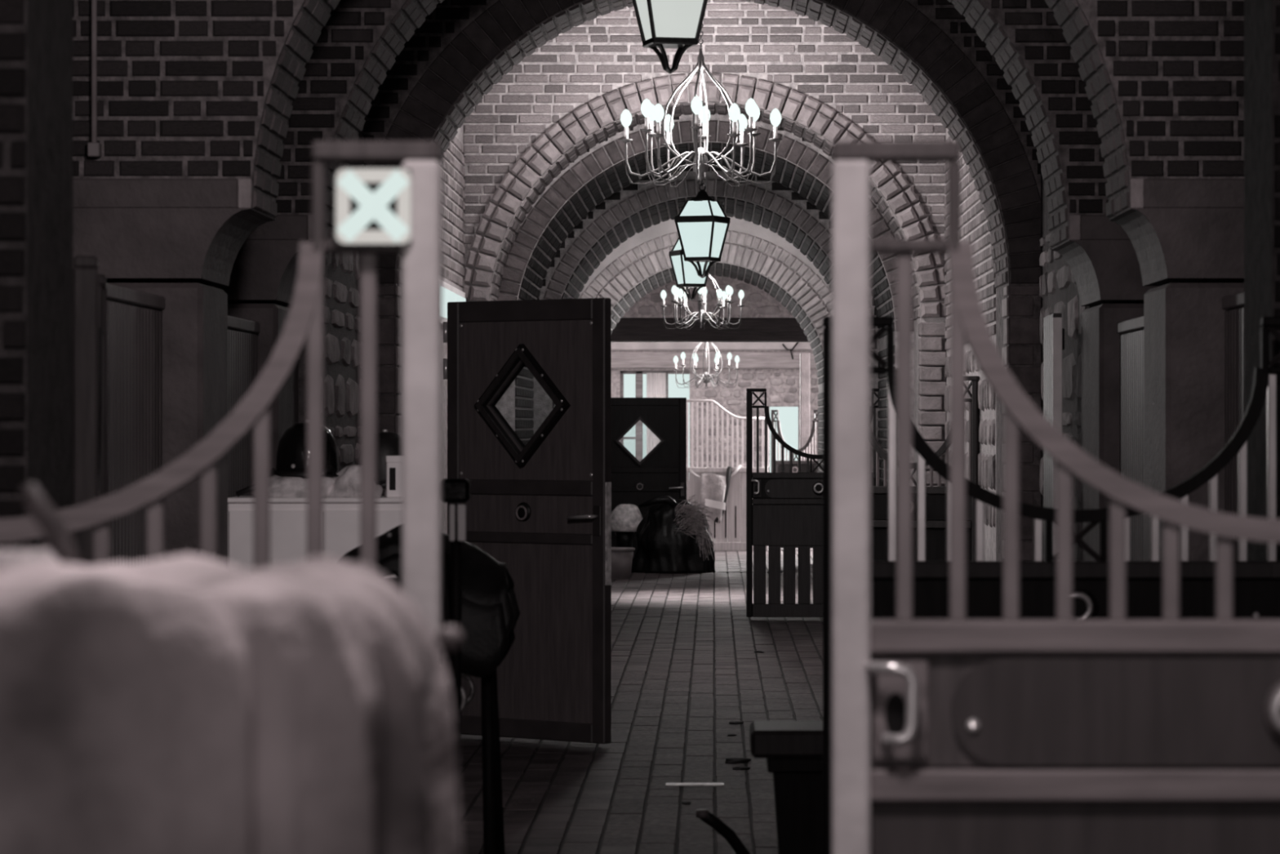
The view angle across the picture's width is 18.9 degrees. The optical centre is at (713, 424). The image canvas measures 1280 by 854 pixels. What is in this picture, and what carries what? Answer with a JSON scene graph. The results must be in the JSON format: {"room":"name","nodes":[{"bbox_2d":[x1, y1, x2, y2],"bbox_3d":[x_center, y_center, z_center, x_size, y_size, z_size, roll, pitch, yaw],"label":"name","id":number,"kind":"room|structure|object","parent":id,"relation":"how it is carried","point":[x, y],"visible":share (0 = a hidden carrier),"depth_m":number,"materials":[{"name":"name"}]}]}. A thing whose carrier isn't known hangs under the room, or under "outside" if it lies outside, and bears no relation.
{"room":"farm building","nodes":[
{"label":"farm building","id":0,"kind":"room"},
{"bbox_2d":[0,0,72,549],"bbox_3d":[-2.315,-1.000,8.278,1.770,5.000,0.586,0,0,0],"label":"wall","id":1,"kind":"structure","parent":0,"point":[36,36],"depth_m":8.11,"materials":[{"name":"brick"}]},
{"bbox_2d":[284,125,364,471],"bbox_3d":[-2.001,-1.000,19.102,0.318,5.000,2.648,0,0,0],"label":"wall","id":2,"kind":"structure","parent":0,"point":[341,281],"depth_m":19.13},
{"bbox_2d":[440,124,465,533],"bbox_3d":[-1.834,-1.000,23.640,0.312,5.000,4.613,0,0,0],"label":"wall","id":3,"kind":"structure","parent":0,"point":[452,163],"depth_m":24.52,"materials":[{"name":"brick"}]},
{"bbox_2d":[441,280,466,325],"bbox_3d":[-1.667,-0.750,23.600,0.037,0.260,4.000,0,0,0],"label":"window","id":4,"kind":"structure","parent":3,"relation":"in","point":[450,293],"depth_m":23.83,"materials":[{"name":"white glass"}]},
{"bbox_2d":[460,535,822,853],"bbox_3d":[0.000,1.649,25.250,6.400,0.302,57.500,0,0,0],"label":"floor","id":5,"kind":"structure","parent":0,"point":[685,665],"depth_m":18.38,"materials":[{"name":"brick"}]},
{"bbox_2d":[72,255,106,565],"bbox_3d":[-1.605,0.534,10.022,0.100,1.892,1.352,0,0,-8],"label":"gate","id":6,"kind":"object","parent":5,"relation":"on","point":[89,289],"visible":0.39,"depth_m":9.35,"materials":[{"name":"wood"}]},
{"bbox_2d":[105,283,165,562],"bbox_3d":[-2.080,0.510,12.832,0.060,1.980,3.064,0,0,0],"label":"wall","id":7,"kind":"structure","parent":5,"relation":"on","point":[134,317],"depth_m":13.62,"materials":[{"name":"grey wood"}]},
{"bbox_2d":[0,141,441,651],"bbox_3d":[-1.073,0.534,5.575,1.352,1.892,0.100,0,0,0],"label":"gate","id":8,"kind":"object","parent":5,"relation":"on","point":[378,211],"visible":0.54,"depth_m":5.58,"materials":[{"name":"metal"}]},
{"bbox_2d":[227,315,259,503],"bbox_3d":[-2.020,0.525,16.046,0.060,1.950,1.612,0,0,0],"label":"wall","id":9,"kind":"structure","parent":5,"relation":"on","point":[242,333],"depth_m":16.26,"materials":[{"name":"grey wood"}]},
{"bbox_2d":[227,495,401,577],"bbox_3d":[-1.571,0.896,15.582,0.772,1.208,0.465,0,0,0],"label":"cabinet","id":10,"kind":"object","parent":5,"relation":"on","point":[341,515],"visible":0.14,"depth_m":15.37,"materials":[{"name":"white paint"}]},
{"bbox_2d":[235,467,276,497],"bbox_3d":[-1.846,0.232,15.505,0.168,0.118,0.032,0,0,-19],"label":"crop","id":11,"kind":"object","parent":10,"relation":"on","point":[273,471],"visible":0.62,"depth_m":15.49,"materials":[{"name":"leather"}]},
{"bbox_2d":[251,475,335,497],"bbox_3d":[-1.651,0.241,15.579,0.449,0.101,0.362,0,0,0],"label":"crumpled cloth","id":12,"kind":"object","parent":10,"relation":"on","point":[280,486],"visible":0.54,"depth_m":15.44,"materials":[{"name":"fabric"}]},
{"bbox_2d":[275,419,339,478],"bbox_3d":[-1.619,0.097,15.585,0.326,0.238,0.268,0,0,0],"label":"helmet","id":13,"kind":"object","parent":12,"relation":"on","point":[291,451],"visible":0.56,"depth_m":15.49,"materials":[{"name":"plastic"}]},
{"bbox_2d":[327,464,382,497],"bbox_3d":[-1.449,0.226,15.506,0.235,0.131,0.231,0,0,0],"label":"crumpled cloth","id":14,"kind":"object","parent":10,"relation":"on","point":[347,485],"visible":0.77,"depth_m":15.43,"materials":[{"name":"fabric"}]},
{"bbox_2d":[357,429,401,488],"bbox_3d":[-1.361,0.137,15.575,0.296,0.238,0.237,0,0,-20],"label":"helmet","id":15,"kind":"object","parent":10,"relation":"on","point":[388,443],"visible":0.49,"depth_m":15.49,"materials":[{"name":"plastic"}]},
{"bbox_2d":[384,455,401,497],"bbox_3d":[-1.280,0.208,15.488,0.091,0.168,0.076,0,0,-12],"label":"carton","id":16,"kind":"object","parent":10,"relation":"on","point":[393,463],"visible":0.73,"depth_m":15.45,"materials":[{"name":"white cardboard"}]},
{"bbox_2d":[427,622,463,650],"bbox_3d":[-0.773,0.849,3.529,1.048,1.303,0.618,0,0,0],"label":"rack","id":17,"kind":"object","parent":5,"relation":"on","point":[449,637],"visible":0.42,"depth_m":3.81,"materials":[{"name":"metal"}]},
{"bbox_2d":[0,548,462,853],"bbox_3d":[-0.790,0.566,3.422,1.207,0.906,0.640,0,0,0],"label":"blanket","id":18,"kind":"object","parent":17,"relation":"on","point":[186,703],"visible":1,"depth_m":3.17,"materials":[{"name":"grey fabric"}]},
{"bbox_2d":[0,549,59,568],"bbox_3d":[-0.806,0.132,3.520,0.388,0.032,0.160,0,0,0],"label":"folded towel","id":19,"kind":"object","parent":18,"relation":"on","point":[12,557],"visible":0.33,"depth_m":3.48,"materials":[{"name":"white fabric"}]},
{"bbox_2d":[19,481,78,564],"bbox_3d":[-0.624,0.105,3.606,0.056,0.104,0.031,0,0,0],"label":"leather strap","id":20,"kind":"object","parent":18,"relation":"on","point":[55,530],"visible":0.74,"depth_m":3.60,"materials":[{"name":"leather"}]},
{"bbox_2d":[388,577,505,853],"bbox_3d":[-0.905,0.990,12.000,0.510,1.029,0.559,0,0,0],"label":"stand","id":21,"kind":"object","parent":5,"relation":"on","point":[492,799],"visible":0.19,"depth_m":11.87,"materials":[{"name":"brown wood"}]},
{"bbox_2d":[339,524,519,711],"bbox_3d":[-0.899,0.601,12.000,0.573,0.594,0.447,0,0,0],"label":"saddle","id":22,"kind":"object","parent":21,"relation":"on","point":[490,609],"visible":0.54,"depth_m":11.82,"materials":[{"name":"leather"}]},
{"bbox_2d":[441,478,470,813],"bbox_3d":[-0.751,0.828,11.160,0.085,1.344,0.065,0,0,0],"label":"fork","id":23,"kind":"object","parent":5,"relation":"on","point":[453,490],"visible":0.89,"depth_m":11.15,"materials":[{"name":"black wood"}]},
{"bbox_2d":[611,546,635,578],"bbox_3d":[-0.945,1.348,37.500,0.358,0.304,0.358,0,0,-17],"label":"tub","id":24,"kind":"object","parent":5,"relation":"on","point":[621,557],"visible":0.71,"depth_m":37.37,"materials":[{"name":"plastic"}]},
{"bbox_2d":[631,495,715,573],"bbox_3d":[-0.422,1.109,39.124,0.811,0.782,0.664,0,0,-29],"label":"bag","id":25,"kind":"object","parent":5,"relation":"on","point":[660,549],"visible":0.94,"depth_m":38.91,"materials":[{"name":"black plastic"}]},
{"bbox_2d":[673,494,715,560],"bbox_3d":[-0.197,1.039,38.940,0.425,0.671,0.449,0,0,0],"label":"bundle","id":26,"kind":"object","parent":25,"relation":"in","point":[698,514],"visible":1,"depth_m":38.88,"materials":[{"name":"brown plant"}]},
{"bbox_2d":[681,801,691,804],"bbox_3d":[-0.108,1.496,15.221,0.040,0.007,0.084,0,0,0],"label":"clump","id":27,"kind":"object","parent":5,"relation":"on","point":[683,802],"visible":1,"depth_m":15.20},
{"bbox_2d":[665,782,724,786],"bbox_3d":[-0.078,1.497,16.000,0.243,0.006,0.100,0,0,0],"label":"strip","id":28,"kind":"object","parent":5,"relation":"on","point":[680,784],"visible":1,"depth_m":15.97,"materials":[{"name":"metal"}]},
{"bbox_2d":[695,808,750,853],"bbox_3d":[0.141,1.355,12.275,0.079,0.288,0.556,0,0,39],"label":"hose","id":29,"kind":"object","parent":5,"relation":"on","point":[704,815],"visible":1,"depth_m":12.13,"materials":[{"name":"rubber"}]},
{"bbox_2d":[686,399,768,551],"bbox_3d":[0.106,0.598,45.845,1.110,1.804,0.080,0,0,0],"label":"stall","id":30,"kind":"object","parent":5,"relation":"on","point":[726,535],"visible":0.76,"depth_m":45.83,"materials":[{"name":"white paint"}]},
{"bbox_2d":[688,464,742,523],"bbox_3d":[0.020,0.820,45.765,0.632,0.704,0.118,0,0,0],"label":"blanket","id":31,"kind":"object","parent":30,"relation":"hanging from","point":[714,488],"visible":0.92,"depth_m":45.75,"materials":[{"name":"fabric"}]},
{"bbox_2d":[728,720,743,724],"bbox_3d":[0.115,1.495,19.309,0.070,0.011,0.124,0,0,20],"label":"clump","id":32,"kind":"object","parent":5,"relation":"on","point":[731,722],"visible":1,"depth_m":19.28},
{"bbox_2d":[724,757,751,764],"bbox_3d":[0.109,1.491,17.104,0.117,0.018,0.209,0,0,0],"label":"clump","id":33,"kind":"object","parent":5,"relation":"on","point":[728,760],"visible":1,"depth_m":17.05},
{"bbox_2d":[732,766,750,769],"bbox_3d":[0.118,1.495,16.743,0.088,0.011,0.094,0,0,-23],"label":"clump","id":34,"kind":"object","parent":5,"relation":"on","point":[735,767],"visible":1,"depth_m":16.72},
{"bbox_2d":[749,720,822,853],"bbox_3d":[0.289,1.199,11.479,0.360,0.602,0.400,0,0,0],"label":"planter","id":35,"kind":"object","parent":5,"relation":"on","point":[792,749],"visible":0.59,"depth_m":11.30,"materials":[{"name":"black plastic"}]},
{"bbox_2d":[771,409,818,547],"bbox_3d":[0.993,0.650,46.292,0.620,1.665,0.086,0,0,18],"label":"gate","id":36,"kind":"object","parent":5,"relation":"on","point":[778,463],"visible":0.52,"depth_m":46.30,"materials":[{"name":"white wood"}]},
{"bbox_2d":[800,352,809,460],"bbox_3d":[1.140,0.300,47.900,0.120,2.400,0.200,0,0,0],"label":"trim","id":37,"kind":"structure","parent":5,"relation":"on","point":[804,357],"depth_m":47.81,"materials":[{"name":"wood"}]},
{"bbox_2d":[746,388,879,617],"bbox_3d":[0.813,0.600,29.610,1.120,1.763,0.100,0,0,0],"label":"gate","id":38,"kind":"object","parent":5,"relation":"on","point":[785,509],"visible":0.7,"depth_m":29.62,"materials":[{"name":"black wood"}]},
{"bbox_2d":[822,316,1279,853],"bbox_3d":[0.968,0.597,10.193,1.352,1.769,0.100,0,0,0],"label":"railing","id":39,"kind":"object","parent":5,"relation":"on","point":[1255,584],"visible":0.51,"depth_m":10.19,"materials":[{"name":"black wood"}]},
{"bbox_2d":[831,141,1279,853],"bbox_3d":[0.849,0.534,5.575,1.352,1.892,0.100,0,0,0],"label":"gate","id":40,"kind":"object","parent":5,"relation":"on","point":[1011,734],"visible":1,"depth_m":5.57,"materials":[{"name":"metal"}]},
{"bbox_2d":[1116,315,1143,560],"bbox_3d":[1.800,0.525,16.046,0.060,1.950,1.612,0,0,0],"label":"wall","id":41,"kind":"structure","parent":5,"relation":"on","point":[1131,331],"depth_m":16.28,"materials":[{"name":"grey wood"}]},
{"bbox_2d":[1222,291,1244,560],"bbox_3d":[1.930,0.510,12.832,0.060,1.980,3.064,0,0,0],"label":"wall","id":42,"kind":"structure","parent":5,"relation":"on","point":[1233,304],"depth_m":14.10,"materials":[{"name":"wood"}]},
{"bbox_3d":[-0.984,1.410,39.344,0.328,0.180,0.300,0,0,0],"label":"wooden crate","id":43,"kind":"object","parent":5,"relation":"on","visible":0},
{"bbox_3d":[-0.910,1.183,39.344,0.224,0.274,0.224,0,0,-17],"label":"bucket","id":44,"kind":"object","parent":43,"relation":"on","visible":0},
{"bbox_2d":[611,503,642,531],"bbox_3d":[-0.888,0.950,39.342,0.428,0.281,0.283,0,0,0],"label":"sack","id":45,"kind":"object","parent":44,"relation":"in","point":[624,517],"visible":0.91,"depth_m":39.25,"materials":[{"name":"fabric"}]},
{"bbox_2d":[72,0,1244,562],"bbox_3d":[0.000,-1.000,14.797,6.400,5.000,0.826,0,0,0],"label":"wall","id":46,"kind":"structure","parent":0,"point":[187,89],"depth_m":14.41,"materials":[{"name":"brick"}]},
{"bbox_2d":[87,0,102,157],"bbox_3d":[-2.318,-2.201,14.377,0.044,2.397,0.065,0,0,0],"label":"conduit pipe","id":47,"kind":"object","parent":46,"relation":"attached to","point":[94,148],"visible":1,"depth_m":14.35,"materials":[{"name":"metal"}]},
{"bbox_2d":[210,0,1159,560],"bbox_3d":[0.000,-1.000,17.335,6.400,5.000,0.926,0,0,0],"label":"brick arch","id":48,"kind":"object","parent":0,"point":[360,41],"depth_m":16.90,"materials":[{"name":"brick"}]},
{"bbox_2d":[632,0,707,73],"bbox_3d":[-0.199,-2.010,17.647,0.328,0.794,0.328,0,0,-14],"label":"lantern","id":49,"kind":"object","parent":48,"relation":"hanging from","point":[662,24],"visible":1,"depth_m":17.55,"materials":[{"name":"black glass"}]},
{"bbox_2d":[364,0,1040,560],"bbox_3d":[0.000,-1.000,20.870,6.400,5.000,0.926,0,0,0],"label":"archway","id":50,"kind":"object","parent":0,"point":[464,48],"depth_m":20.42,"materials":[{"name":"brick"}]},
{"bbox_2d":[462,66,946,486],"bbox_3d":[0.000,-0.475,26.346,4.400,3.950,1.008,0,0,0],"label":"wall","id":51,"kind":"structure","parent":0,"point":[589,124],"depth_m":25.90,"materials":[{"name":"brick"}]},
{"bbox_2d":[463,0,946,244],"bbox_3d":[-0.060,-2.284,23.606,3.360,2.128,4.744,0,0,0],"label":"brick wall","id":52,"kind":"structure","parent":0,"point":[738,35],"depth_m":25.93,"materials":[{"name":"brick"}]},
{"bbox_2d":[619,23,782,186],"bbox_3d":[-0.082,-2.314,24.615,1.015,1.566,1.016,0,0,-11],"label":"chandelier","id":53,"kind":"object","parent":52,"relation":"hanging from","point":[700,164],"visible":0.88,"depth_m":24.58,"materials":[{"name":"metal"}]},
{"bbox_2d":[496,113,914,486],"bbox_3d":[0.000,-0.700,28.108,4.400,4.400,2.584,0,0,0],"label":"wall","id":54,"kind":"structure","parent":0,"point":[803,167],"depth_m":26.85,"materials":[{"name":"brick"}]},
{"bbox_2d":[674,181,729,278],"bbox_3d":[-0.085,-1.509,29.091,0.328,0.794,0.328,0,0,22],"label":"lantern","id":55,"kind":"object","parent":54,"relation":"hanging from","point":[702,224],"visible":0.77,"depth_m":29.00,"materials":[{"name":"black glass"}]},
{"bbox_2d":[578,216,831,472],"bbox_3d":[0.000,-0.700,40.031,6.800,4.400,3.339,0,0,0],"label":"wall","id":56,"kind":"structure","parent":0,"point":[757,255],"depth_m":38.40,"materials":[{"name":"brick"}]},
{"bbox_2d":[611,397,686,555],"bbox_3d":[-0.756,0.598,39.978,0.954,1.765,0.134,0,0,0],"label":"door","id":57,"kind":"structure","parent":56,"relation":"in","point":[662,472],"depth_m":39.98,"materials":[{"name":"black wood"}]},
{"bbox_2d":[632,571,813,573],"bbox_3d":[-0.050,1.503,39.150,2.300,0.014,0.100,0,0,0],"label":"trim","id":58,"kind":"structure","parent":56,"relation":"attached to","point":[713,571],"depth_m":39.10,"materials":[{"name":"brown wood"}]},
{"bbox_2d":[532,167,879,472],"bbox_3d":[0.000,-0.700,31.283,5.200,4.400,2.634,0,0,0],"label":"wall","id":59,"kind":"structure","parent":0,"point":[772,206],"depth_m":30.00,"materials":[{"name":"brick"}]},
{"bbox_2d":[622,275,793,317],"bbox_3d":[0.000,-1.670,44.596,6.800,0.859,0.298,0,0,0],"label":"wall","id":60,"kind":"structure","parent":0,"point":[757,303],"depth_m":44.46,"materials":[{"name":"grey brick"}]},
{"bbox_2d":[611,317,808,342],"bbox_3d":[0.000,-1.102,44.594,6.800,0.278,0.300,0,0,0],"label":"ceiling beam","id":61,"kind":"structure","parent":60,"relation":"attached to","point":[628,329],"depth_m":44.44,"materials":[{"name":"brown wood"}]},
{"bbox_2d":[611,342,818,535],"bbox_3d":[0.000,-0.300,52.150,6.800,3.600,0.500,0,0,0],"label":"wall","id":62,"kind":"structure","parent":0,"point":[769,366],"depth_m":51.98,"materials":[{"name":"paint"}]},
{"bbox_2d":[620,370,689,466],"bbox_3d":[-0.796,0.007,52.225,0.942,1.487,0.190,0,0,0],"label":"window","id":63,"kind":"structure","parent":62,"relation":"in","point":[639,440],"depth_m":52.21,"materials":[{"name":"glass"}]},
{"bbox_2d":[646,373,666,454],"bbox_3d":[-0.780,0.022,52.150,0.260,1.457,0.040,0,0,0],"label":"curtain","id":64,"kind":"object","parent":63,"relation":"hanging from","point":[655,382],"depth_m":52.16,"materials":[{"name":"white fabric"}]},
{"bbox_2d":[769,404,799,472],"bbox_3d":[0.989,0.610,52.145,0.462,1.779,0.350,0,0,0],"label":"door","id":65,"kind":"structure","parent":62,"relation":"in","point":[788,416],"depth_m":52.30,"materials":[{"name":"glass"}]},
{"bbox_2d":[782,342,799,359],"bbox_3d":[1.040,-1.010,51.900,0.234,0.249,0.024,0,0,0],"label":"wires","id":66,"kind":"object","parent":62,"relation":"attached to","point":[797,343],"visible":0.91,"depth_m":51.89,"materials":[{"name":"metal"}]},
{"bbox_2d":[944,128,995,560],"bbox_3d":[1.711,-1.000,23.640,0.318,5.000,4.613,0,0,0],"label":"wall","id":67,"kind":"structure","parent":0,"point":[974,227],"depth_m":22.42,"materials":[{"name":"brick"}]},
{"bbox_2d":[870,376,979,560],"bbox_3d":[1.165,0.597,22.730,0.840,1.769,0.086,0,0,22],"label":"gate","id":68,"kind":"object","parent":67,"relation":"attached to","point":[935,496],"visible":0.2,"depth_m":22.67,"materials":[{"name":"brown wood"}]},
{"bbox_2d":[1038,165,1093,560],"bbox_3d":[1.881,-1.000,19.102,0.318,5.000,2.648,0,0,0],"label":"wall","id":69,"kind":"structure","parent":0,"point":[1058,288],"depth_m":18.86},
{"bbox_2d":[1043,313,1064,560],"bbox_3d":[1.612,0.465,18.187,0.057,1.970,0.666,0,0,1],"label":"door","id":70,"kind":"structure","parent":69,"relation":"in","point":[1053,331],"depth_m":17.96,"materials":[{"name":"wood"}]},
{"bbox_2d":[1244,0,1279,560],"bbox_3d":[2.360,-1.000,10.717,1.680,5.000,0.565,0,0,0],"label":"pillar","id":71,"kind":"structure","parent":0,"point":[1261,17],"depth_m":10.70,"materials":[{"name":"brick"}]},
{"bbox_3d":[0.000,-2.200,47.050,6.800,0.200,10.700,0,0,0],"label":"ceiling","id":72,"kind":"structure","parent":0,"visible":0},
{"bbox_2d":[673,342,739,388],"bbox_3d":[-0.092,-1.302,48.980,0.730,1.682,0.730,0,0,-19],"label":"chandelier","id":73,"kind":"object","parent":72,"relation":"hanging from","point":[706,379],"visible":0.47,"depth_m":48.94,"materials":[{"name":"metal"}]},
{"bbox_3d":[-0.060,-2.625,35.500,3.320,0.350,5.800,0,0,0],"label":"ceiling","id":74,"kind":"structure","parent":0,"visible":0},
{"bbox_2d":[668,237,711,300],"bbox_3d":[-0.207,-1.832,35.556,0.328,1.366,0.328,0,0,-20],"label":"lantern","id":75,"kind":"object","parent":74,"relation":"hanging from","point":[685,273],"visible":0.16,"depth_m":35.47,"materials":[{"name":"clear glass"}]},
{"bbox_2d":[660,272,744,329],"bbox_3d":[-0.108,-1.929,36.923,0.784,2.031,0.783,0,0,-11],"label":"chandelier","id":76,"kind":"object","parent":74,"relation":"hanging from","point":[722,295],"visible":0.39,"depth_m":36.89,"materials":[{"name":"metal"}]},
{"bbox_3d":[-1.375,0.400,18.486,0.100,2.200,0.150,0,0,0],"label":"post","id":77,"kind":"object","parent":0,"visible":0},
{"bbox_2d":[443,297,611,743],"bbox_3d":[-0.899,0.445,18.142,1.019,2.070,0.134,0,0,39],"label":"door","id":78,"kind":"structure","parent":77,"relation":"attached to","point":[541,508],"depth_m":18.06,"materials":[{"name":"black wood"}]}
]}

